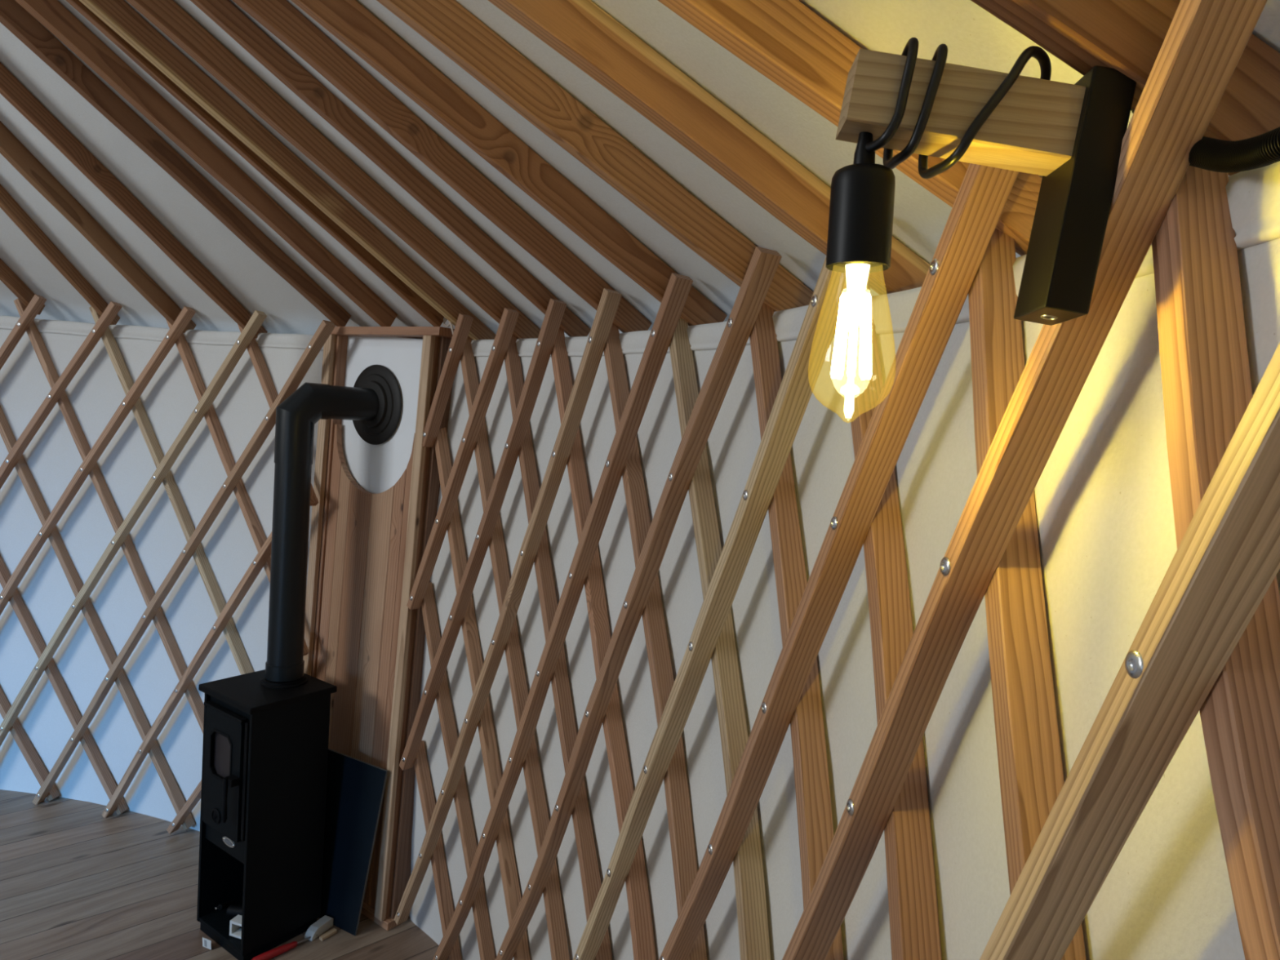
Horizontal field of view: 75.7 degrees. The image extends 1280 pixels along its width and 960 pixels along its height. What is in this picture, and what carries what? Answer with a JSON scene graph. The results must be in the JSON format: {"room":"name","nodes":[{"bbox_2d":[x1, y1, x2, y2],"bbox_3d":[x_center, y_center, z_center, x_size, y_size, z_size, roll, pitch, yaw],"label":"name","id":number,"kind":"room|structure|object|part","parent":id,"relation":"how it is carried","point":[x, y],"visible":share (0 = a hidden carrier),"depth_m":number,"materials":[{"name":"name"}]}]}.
{"room":"traditional dwelling","nodes":[
{"label":"traditional dwelling","id":0,"kind":"room"},
{"bbox_2d":[0,315,324,831],"bbox_3d":[-2.920,0.314,2.983,4.146,1.934,0.733,4,4,-5],"label":"wall","id":1,"kind":"structure","parent":0,"point":[95,392],"depth_m":3.21,"materials":[{"name":"fabric"}]},
{"bbox_2d":[0,258,45,315],"bbox_3d":[-2.393,-1.139,2.457,0.028,1.088,1.570,5,4,4],"label":"rafter","id":2,"kind":"object","parent":1,"relation":"on","point":[7,276],"visible":0.79,"depth_m":3.13,"materials":[{"name":"brown wood"}]},
{"bbox_2d":[0,184,119,324],"bbox_3d":[-2.140,-1.113,2.436,0.027,1.132,1.534,5,5,9],"label":"rafter","id":3,"kind":"object","parent":1,"relation":"on","point":[8,205],"visible":0.89,"depth_m":2.91,"materials":[{"name":"brown wood"}]},
{"bbox_2d":[0,120,196,333],"bbox_3d":[-1.901,-1.052,2.359,0.034,1.103,1.569,6,5,17],"label":"rafter","id":4,"kind":"object","parent":1,"relation":"on","point":[11,148],"visible":0.94,"depth_m":2.68,"materials":[{"name":"brown wood"}]},
{"bbox_2d":[0,62,267,338],"bbox_3d":[-1.660,-1.011,2.255,0.030,1.090,1.570,6,5,25],"label":"rafter","id":5,"kind":"object","parent":1,"relation":"on","point":[11,89],"visible":0.96,"depth_m":2.46,"materials":[{"name":"brown wood"}]},
{"bbox_2d":[0,789,439,959],"bbox_3d":[-2.796,1.515,0.507,6.500,0.050,6.500,9,6,44],"label":"floor","id":6,"kind":"structure","parent":0,"point":[77,882],"depth_m":2.74,"materials":[{"name":"brown wood"}]},
{"bbox_2d":[0,294,335,834],"bbox_3d":[-2.542,0.294,3.078,2.981,2.021,0.495,5,4,3],"label":"wall","id":7,"kind":"structure","parent":6,"relation":"on","point":[234,471],"depth_m":3.15,"materials":[{"name":"brown wood"}]},
{"bbox_2d":[202,937,211,950],"bbox_3d":[-1.332,1.425,2.533,0.037,0.030,0.003,6,5,22],"label":"paper tag","id":8,"kind":"object","parent":6,"relation":"on","point":[206,943],"visible":1,"depth_m":2.53,"materials":[{"name":"grey paper"}]},
{"bbox_2d":[196,669,337,959],"bbox_3d":[-1.195,1.035,2.618,0.335,0.814,0.332,9,6,44],"label":"wood stove","id":9,"kind":"object","parent":6,"relation":"on","point":[265,744],"depth_m":2.53,"materials":[{"name":"paint"}]},
{"bbox_3d":[-1.262,0.889,2.503,0.200,0.368,0.020,7,5,34],"label":"door","id":10,"kind":"part","parent":9,"relation":"part of","materials":[{"name":"paint"}]},
{"bbox_2d":[215,900,235,910],"bbox_3d":[-1.332,1.369,2.645,0.018,0.031,0.068,6,5,25],"label":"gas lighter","id":11,"kind":"object","parent":9,"relation":"on","point":[225,905],"visible":0.93,"depth_m":2.64,"materials":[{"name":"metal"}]},
{"bbox_3d":[-1.255,1.104,2.511,0.042,0.015,0.001,7,5,34],"label":"badge panel","id":12,"kind":"part","parent":9,"relation":"part of","materials":[{"name":"grey metal"}]},
{"bbox_3d":[-1.212,0.946,2.437,0.034,0.135,0.036,7,5,34],"label":"handle","id":13,"kind":"part","parent":9,"relation":"part of","materials":[{"name":"metal"}]},
{"bbox_2d":[226,904,242,917],"bbox_3d":[-1.249,1.365,2.608,0.107,0.044,0.043,5,5,12],"label":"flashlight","id":14,"kind":"object","parent":9,"relation":"in","point":[233,910],"visible":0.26,"depth_m":2.60,"materials":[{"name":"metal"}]},
{"bbox_3d":[-1.210,1.372,2.541,0.086,0.058,0.053,6,5,17],"label":"bracket","id":15,"kind":"part","parent":9,"relation":"part of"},
{"bbox_3d":[-1.166,0.654,2.588,0.293,0.020,0.289,7,5,34],"label":"plate","id":16,"kind":"part","parent":9,"relation":"part of","materials":[{"name":"metal"}]},
{"bbox_2d":[265,364,401,681],"bbox_3d":[-1.002,0.124,2.649,0.262,1.013,0.330,9,6,44],"label":"pipe","id":17,"kind":"object","parent":9,"relation":"on","point":[373,405],"visible":1,"depth_m":2.57,"materials":[{"name":"metal"}]},
{"bbox_2d":[251,934,317,959],"bbox_3d":[-1.094,1.446,2.545,0.027,0.025,0.205,9,6,44],"label":"screwdriver","id":18,"kind":"object","parent":6,"relation":"on","point":[273,953],"visible":1,"depth_m":2.52,"materials":[{"name":"red plastic"}]},
{"bbox_3d":[-1.117,1.446,2.521,0.027,0.025,0.139,9,6,44],"label":"handle","id":19,"kind":"part","parent":18,"relation":"part of","materials":[{"name":"red plastic"}]},
{"bbox_3d":[-1.050,1.447,2.598,0.006,0.007,0.067,8,6,42],"label":"blade","id":20,"kind":"part","parent":18,"relation":"part of","materials":[{"name":"silver metal"}]},
{"bbox_2d":[304,915,333,941],"bbox_3d":[-1.032,1.439,2.649,0.032,0.030,0.092,6,5,23],"label":"block","id":21,"kind":"object","parent":6,"relation":"on","point":[324,923],"visible":1,"depth_m":2.64,"materials":[{"name":"white plastic"}]},
{"bbox_2d":[319,928,337,941],"bbox_3d":[-0.997,1.453,2.633,0.016,0.010,0.056,7,5,30],"label":"wood offcut","id":22,"kind":"object","parent":6,"relation":"on","point":[334,931],"visible":1,"depth_m":2.63,"materials":[{"name":"brown wood"}]},
{"bbox_2d":[319,748,387,935],"bbox_3d":[-1.019,1.176,2.722,0.416,0.543,0.058,7,5,28],"label":"plate","id":23,"kind":"object","parent":6,"relation":"on","point":[355,788],"visible":0.51,"depth_m":2.68,"materials":[{"name":"blue"}]},
{"bbox_2d":[303,326,454,930],"bbox_3d":[-0.910,0.474,2.773,0.678,1.951,0.118,7,5,35],"label":"frame","id":24,"kind":"object","parent":6,"relation":"on","point":[372,521],"visible":0.58,"depth_m":2.71,"materials":[{"name":"brown wood"}]},
{"bbox_2d":[0,0,351,326],"bbox_3d":[-1.414,-1.014,2.102,0.033,1.039,1.647,7,5,33],"label":"rafter","id":25,"kind":"object","parent":24,"relation":"on","point":[13,16],"visible":0.98,"depth_m":2.25,"materials":[{"name":"brown wood"}]},
{"bbox_2d":[15,0,397,326],"bbox_3d":[-1.272,-0.991,1.996,0.036,1.032,1.652,8,6,38],"label":"rafter","id":26,"kind":"object","parent":24,"relation":"on","point":[52,15],"visible":0.99,"depth_m":2.14,"materials":[{"name":"brown wood"}]},
{"bbox_2d":[66,0,444,326],"bbox_3d":[-1.122,-0.967,1.864,0.028,1.029,1.653,9,6,43],"label":"rafter","id":27,"kind":"object","parent":24,"relation":"on","point":[404,291],"visible":0.51,"depth_m":2.09,"materials":[{"name":"brown wood"}]},
{"bbox_3d":[-1.158,0.458,2.896,0.131,1.927,0.019,7,5,35],"label":"post","id":28,"kind":"part","parent":24,"relation":"part of","materials":[{"name":"brown wood"}]},
{"bbox_3d":[-0.857,-0.098,2.730,0.479,0.770,0.012,7,5,35],"label":"white panel","id":29,"kind":"part","parent":24,"relation":"part of","materials":[{"name":"white metal"}]},
{"bbox_3d":[-1.030,1.423,2.871,0.571,0.027,0.070,7,5,35],"label":"sill","id":30,"kind":"part","parent":24,"relation":"part of","materials":[{"name":"brown wood"}]},
{"bbox_3d":[-0.809,-0.478,2.673,0.601,0.028,0.109,7,5,35],"label":"rail","id":31,"kind":"part","parent":24,"relation":"part of","materials":[{"name":"brown wood"}]},
{"bbox_3d":[-0.746,0.497,2.600,0.124,1.897,0.019,7,5,35],"label":"post","id":32,"kind":"part","parent":24,"relation":"part of","materials":[{"name":"brown wood"}]},
{"bbox_2d":[442,317,453,334],"bbox_3d":[-0.570,-0.442,2.463,0.075,0.100,0.016,9,6,44],"label":"tie","id":33,"kind":"object","parent":24,"relation":"attached to","point":[445,319],"visible":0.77,"depth_m":2.47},
{"bbox_2d":[394,0,1279,959],"bbox_3d":[-0.062,0.625,1.145,0.552,2.019,3.209,3,5,-15],"label":"wall","id":34,"kind":"structure","parent":6,"relation":"on","point":[1207,642],"depth_m":0.77,"materials":[{"name":"brown wood"}]},
{"bbox_2d":[826,37,1136,417],"bbox_3d":[0.208,-0.153,0.536,0.180,0.241,0.057,5,4,4],"label":"wall lamp","id":35,"kind":"object","parent":34,"relation":"attached to","point":[1070,135],"visible":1,"depth_m":0.51,"materials":[{"name":"black metal"}]},
{"bbox_3d":[0.140,-0.091,0.545,0.016,0.100,0.017,9,6,44],"label":"stem","id":36,"kind":"part","parent":35,"relation":"part of","materials":[{"name":"white glass"}]},
{"bbox_3d":[0.210,-0.235,0.529,0.133,0.077,0.053,4,4,2],"label":"cord","id":37,"kind":"part","parent":35,"relation":"part of","materials":[{"name":"black plastic"}]},
{"bbox_3d":[0.203,-0.235,0.530,0.145,0.061,0.037,4,4,2],"label":"arm","id":38,"kind":"part","parent":35,"relation":"part of","materials":[{"name":"brown wood"}]},
{"bbox_2d":[0,0,1279,339],"bbox_3d":[-2.601,-1.068,0.305,6.340,2.246,6.340,5,5,11],"label":"ceiling","id":39,"kind":"structure","parent":0,"point":[973,37],"depth_m":1.77,"materials":[{"name":"fabric"}]},
{"bbox_2d":[408,160,1279,959],"bbox_3d":[-0.196,0.708,0.652,1.034,1.921,4.546,4,4,-5],"label":"wall","id":40,"kind":"structure","parent":0,"point":[1104,513],"depth_m":0.97,"materials":[{"name":"fabric"}]},
{"bbox_2d":[79,0,495,340],"bbox_3d":[-1.047,-0.934,1.873,0.034,1.081,1.802,9,6,44],"label":"rafter","id":41,"kind":"object","parent":40,"relation":"on","point":[122,19],"visible":0.96,"depth_m":2.02,"materials":[{"name":"brown wood"}]},
{"bbox_2d":[125,0,540,338],"bbox_3d":[-0.932,-0.921,1.750,1.799,1.089,0.033,0,6,-40],"label":"rafter","id":42,"kind":"object","parent":40,"relation":"on","point":[167,15],"visible":0.94,"depth_m":1.91,"materials":[{"name":"brown wood"}]},
{"bbox_2d":[190,0,591,336],"bbox_3d":[-0.816,-0.915,1.605,1.783,1.096,0.029,1,6,-36],"label":"rafter","id":43,"kind":"object","parent":40,"relation":"on","point":[224,13],"visible":0.88,"depth_m":1.79,"materials":[{"name":"brown wood"}]},
{"bbox_2d":[232,0,651,333],"bbox_3d":[-0.713,-0.879,1.438,1.802,1.079,0.032,2,5,-31],"label":"rafter","id":44,"kind":"object","parent":40,"relation":"on","point":[281,18],"visible":0.91,"depth_m":1.63,"materials":[{"name":"brown wood"}]},
{"bbox_2d":[290,0,726,325],"bbox_3d":[-0.615,-0.838,1.239,1.818,1.058,0.027,2,5,-25],"label":"rafter","id":45,"kind":"object","parent":40,"relation":"on","point":[348,21],"visible":0.94,"depth_m":1.43,"materials":[{"name":"brown wood"}]},
{"bbox_2d":[376,0,813,311],"bbox_3d":[-0.537,-0.805,1.032,1.823,1.048,0.033,3,5,-18],"label":"rafter","id":46,"kind":"object","parent":40,"relation":"on","point":[447,25],"visible":0.88,"depth_m":1.20,"materials":[{"name":"brown wood"}]},
{"bbox_2d":[488,0,929,294],"bbox_3d":[-0.487,-0.777,0.827,1.838,1.017,0.037,3,5,-13],"label":"rafter","id":47,"kind":"object","parent":40,"relation":"on","point":[580,31],"visible":0.79,"depth_m":0.97,"materials":[{"name":"brown wood"}]},
{"bbox_2d":[657,0,1042,256],"bbox_3d":[-0.456,-0.743,0.629,1.847,0.995,0.034,4,4,-7],"label":"rafter","id":48,"kind":"object","parent":40,"relation":"on","point":[785,42],"visible":0.46,"depth_m":0.71,"materials":[{"name":"brown wood"}]},
{"bbox_2d":[970,0,1279,175],"bbox_3d":[-0.440,-0.730,0.455,1.852,0.990,0.029,4,4,-2],"label":"rafter","id":49,"kind":"object","parent":40,"relation":"on","point":[1127,37],"visible":0.48,"depth_m":0.50,"materials":[{"name":"brown wood"}]},
{"bbox_2d":[1130,108,1279,172],"bbox_3d":[0.340,-0.217,0.457,0.025,0.096,0.254,4,4,0],"label":"conduit","id":50,"kind":"object","parent":40,"relation":"attached to","point":[1262,150],"visible":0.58,"depth_m":0.45,"materials":[{"name":"black plastic"}]}
]}

